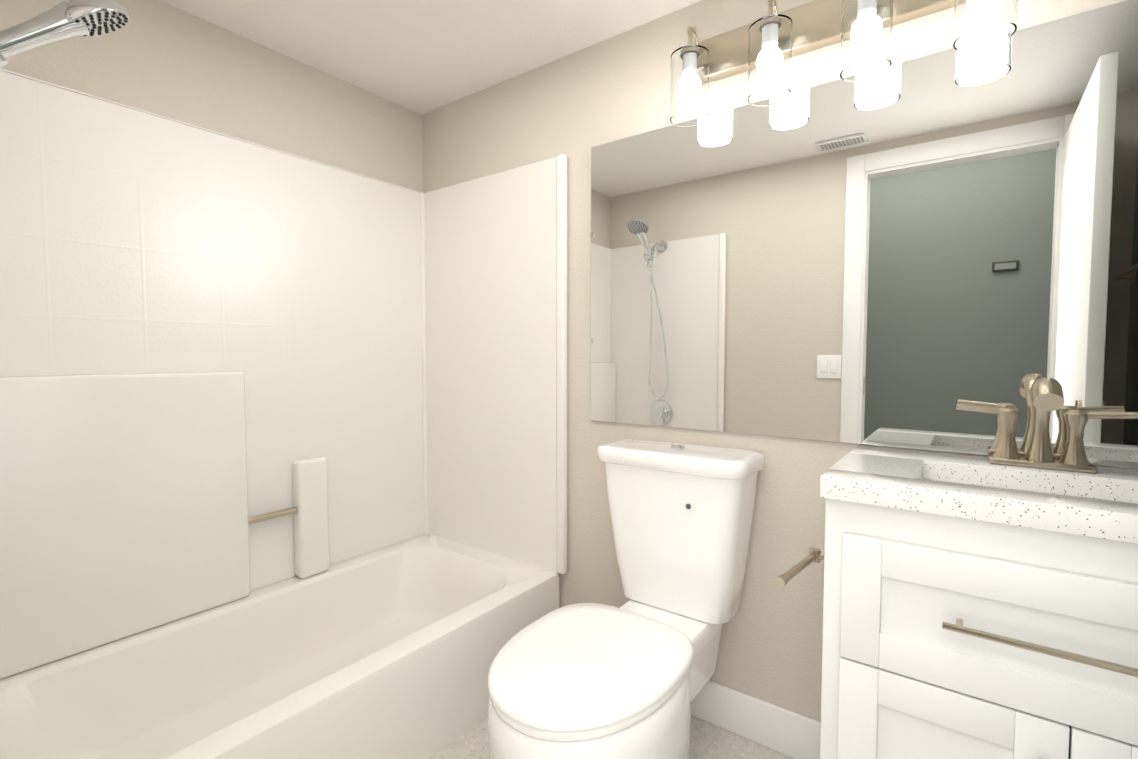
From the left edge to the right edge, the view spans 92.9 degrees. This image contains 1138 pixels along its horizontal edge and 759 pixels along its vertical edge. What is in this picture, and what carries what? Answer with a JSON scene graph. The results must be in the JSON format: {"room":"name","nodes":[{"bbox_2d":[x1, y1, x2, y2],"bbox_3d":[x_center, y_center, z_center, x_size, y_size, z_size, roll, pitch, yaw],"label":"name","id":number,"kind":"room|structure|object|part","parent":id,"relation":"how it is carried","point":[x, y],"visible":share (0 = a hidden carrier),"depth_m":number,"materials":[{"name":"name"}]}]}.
{"room":"bathroom","nodes":[
{"label":"bathroom","id":0,"kind":"room"},
{"bbox_2d":[0,0,422,576],"bbox_3d":[-1.152,-0.040,1.738,0.100,2.125,1.625,2,3,36],"label":"wall","id":1,"kind":"structure","parent":0,"point":[159,57],"depth_m":1.71,"materials":[{"name":"beige paint"}]},
{"bbox_2d":[160,0,700,114],"bbox_3d":[-0.114,-1.107,0.979,2.610,0.080,1.725,2,3,36],"label":"ceiling","id":2,"kind":"structure","parent":0,"point":[421,57],"depth_m":1.72,"materials":[{"name":"white paint"}]},
{"bbox_2d":[429,714,793,758],"bbox_3d":[-0.057,1.112,0.404,3.510,0.050,2.750,2,3,36],"label":"floor","id":3,"kind":"structure","parent":0,"point":[710,740],"depth_m":1.52,"materials":[{"name":"tile"}]},
{"bbox_2d":[0,0,567,758],"bbox_3d":[-0.766,0.105,1.520,0.781,1.857,1.519,2,3,36],"label":"bathtub","id":4,"kind":"object","parent":3,"relation":"on","point":[242,382],"visible":1,"depth_m":1.66,"materials":[{"name":"white plastic"}]},
{"bbox_3d":[-1.062,-0.688,1.071,0.062,0.163,0.170,2,3,36],"label":"handle","id":5,"kind":"part","parent":4,"relation":"part of","materials":[{"name":"silver metal"}]},
{"bbox_3d":[-1.073,-0.031,1.742,0.017,1.463,1.519,2,3,36],"label":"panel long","id":6,"kind":"part","parent":4,"relation":"part of","materials":[{"name":"white tile"}]},
{"bbox_3d":[-0.326,-0.049,2.122,0.730,1.463,0.017,2,3,36],"label":"panel","id":7,"kind":"part","parent":4,"relation":"part of","materials":[{"name":"white plastic"}]},
{"bbox_2d":[487,438,764,758],"bbox_3d":[0.135,0.620,1.319,0.444,0.846,0.799,2,3,36],"label":"toilet","id":8,"kind":"object","parent":3,"relation":"on","point":[629,679],"visible":1,"depth_m":1.34,"materials":[{"name":"white ceramic"}]},
{"bbox_3d":[0.039,0.610,1.188,0.388,0.024,0.475,2,3,36],"label":"lid","id":9,"kind":"part","parent":8,"relation":"part of","materials":[{"name":"white plastic"}]},
{"bbox_3d":[0.040,0.635,1.190,0.380,0.021,0.467,2,3,36],"label":"seat","id":10,"kind":"part","parent":8,"relation":"part of","materials":[{"name":"white plastic"}]},
{"bbox_3d":[0.308,0.218,1.533,0.444,0.046,0.220,2,3,36],"label":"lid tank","id":11,"kind":"part","parent":8,"relation":"part of","materials":[{"name":"white ceramic"}]},
{"bbox_3d":[0.310,0.444,1.546,0.412,0.407,0.192,2,3,36],"label":"tank","id":12,"kind":"part","parent":8,"relation":"part of","materials":[{"name":"white ceramic"}]},
{"bbox_2d":[775,377,1137,758],"bbox_3d":[0.840,0.528,1.010,0.814,1.060,0.458,2,3,36],"label":"bathroom vanity","id":13,"kind":"object","parent":3,"relation":"on","point":[977,607],"visible":1,"depth_m":0.92,"materials":[{"name":"white wood"}]},
{"bbox_3d":[0.513,0.416,1.200,0.046,0.031,0.154,2,3,36],"label":"arm","id":14,"kind":"part","parent":13,"relation":"part of"},
{"bbox_3d":[0.590,0.407,1.236,0.052,0.016,0.016,2,3,36],"label":"post","id":15,"kind":"part","parent":13,"relation":"part of","materials":[{"name":"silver metal"}]},
{"bbox_3d":[0.540,0.739,1.015,0.064,0.428,0.018,2,3,36],"label":"door","id":16,"kind":"part","parent":13,"relation":"part of","materials":[{"name":"white wood"}]},
{"bbox_3d":[0.540,0.405,0.999,0.064,0.233,0.018,2,3,36],"label":"drawer","id":17,"kind":"part","parent":13,"relation":"part of","materials":[{"name":"white wood"}]},
{"bbox_3d":[0.646,0.742,0.944,0.196,0.304,0.006,2,3,36],"label":"door","id":18,"kind":"part","parent":13,"relation":"part of","materials":[{"name":"white wood"}]},
{"bbox_3d":[0.643,0.561,0.930,0.192,0.064,0.018,2,3,36],"label":"door","id":19,"kind":"part","parent":13,"relation":"part of","materials":[{"name":"white wood"}]},
{"bbox_3d":[0.644,0.405,0.892,0.010,0.010,0.032,2,3,36],"label":"pull post","id":20,"kind":"part","parent":13,"relation":"part of","materials":[{"name":"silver metal"}]},
{"bbox_3d":[0.772,0.497,0.831,0.515,0.064,0.018,2,3,36],"label":"drawer","id":21,"kind":"part","parent":13,"relation":"part of","materials":[{"name":"white wood"}]},
{"bbox_3d":[0.776,0.413,0.832,0.519,0.109,0.006,2,3,36],"label":"drawer","id":22,"kind":"part","parent":13,"relation":"part of","materials":[{"name":"white wood"}]},
{"bbox_3d":[0.772,0.329,0.823,0.515,0.064,0.018,2,3,36],"label":"drawer","id":23,"kind":"part","parent":13,"relation":"part of","materials":[{"name":"white wood"}]},
{"bbox_3d":[0.746,0.746,0.863,0.064,0.428,0.018,2,3,36],"label":"door","id":24,"kind":"part","parent":13,"relation":"part of","materials":[{"name":"white wood"}]},
{"bbox_2d":[956,377,1137,472],"bbox_3d":[0.930,0.087,1.060,0.282,0.185,0.156,2,3,36],"label":"faucet","id":25,"kind":"object","parent":13,"relation":"on","point":[1047,393],"depth_m":1.08,"materials":[{"name":"gold metal"}]},
{"bbox_3d":[0.799,0.748,0.823,0.064,0.428,0.018,2,3,36],"label":"door","id":26,"kind":"part","parent":13,"relation":"part of","materials":[{"name":"white wood"}]},
{"bbox_3d":[0.902,0.570,0.738,0.192,0.064,0.018,2,3,36],"label":"door","id":27,"kind":"part","parent":13,"relation":"part of","materials":[{"name":"white wood"}]},
{"bbox_2d":[422,0,1137,721],"bbox_3d":[0.370,-0.037,1.684,2.610,2.125,0.100,2,3,36],"label":"wall","id":28,"kind":"structure","parent":0,"point":[576,106],"depth_m":1.67,"materials":[{"name":"beige paint"}]},
{"bbox_2d":[690,680,820,758],"bbox_3d":[0.373,0.965,1.659,0.900,0.125,0.012,2,3,36],"label":"baseboard","id":29,"kind":"structure","parent":28,"relation":"attached to","point":[789,733],"depth_m":1.53,"materials":[{"name":"white wood"}]},
{"bbox_2d":[670,0,1017,126],"bbox_3d":[0.605,-0.839,1.311,0.749,0.259,0.152,2,3,36],"label":"sconce","id":30,"kind":"object","parent":28,"relation":"attached to","point":[762,51],"visible":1,"depth_m":1.31,"materials":[{"name":"white glass"}]},
{"bbox_3d":[0.331,-0.803,1.486,0.104,0.170,0.104,2,3,36],"label":"glass","id":31,"kind":"part","parent":30,"relation":"part of","materials":[{"name":"clear glass"}]},
{"bbox_3d":[0.347,-0.933,1.501,0.010,0.068,0.075,2,3,36],"label":"arm","id":32,"kind":"part","parent":30,"relation":"part of"},
{"bbox_3d":[0.504,-0.797,1.358,0.104,0.170,0.104,2,3,36],"label":"glass","id":33,"kind":"part","parent":30,"relation":"part of","materials":[{"name":"clear glass"}]},
{"bbox_3d":[0.520,-0.927,1.373,0.010,0.068,0.075,2,3,36],"label":"arm","id":34,"kind":"part","parent":30,"relation":"part of"},
{"bbox_3d":[0.676,-0.791,1.230,0.104,0.170,0.104,2,3,36],"label":"glass","id":35,"kind":"part","parent":30,"relation":"part of","materials":[{"name":"clear glass"}]},
{"bbox_3d":[0.849,-0.785,1.102,0.104,0.170,0.104,2,3,36],"label":"glass","id":36,"kind":"part","parent":30,"relation":"part of","materials":[{"name":"clear glass"}]},
{"bbox_2d":[590,0,1137,467],"bbox_3d":[0.686,-0.295,1.365,1.525,0.910,0.009,2,3,36],"label":"mirror","id":37,"kind":"object","parent":28,"relation":"attached to","point":[910,252],"visible":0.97,"depth_m":1.29,"materials":[{"name":"silver mirror"}]}
]}

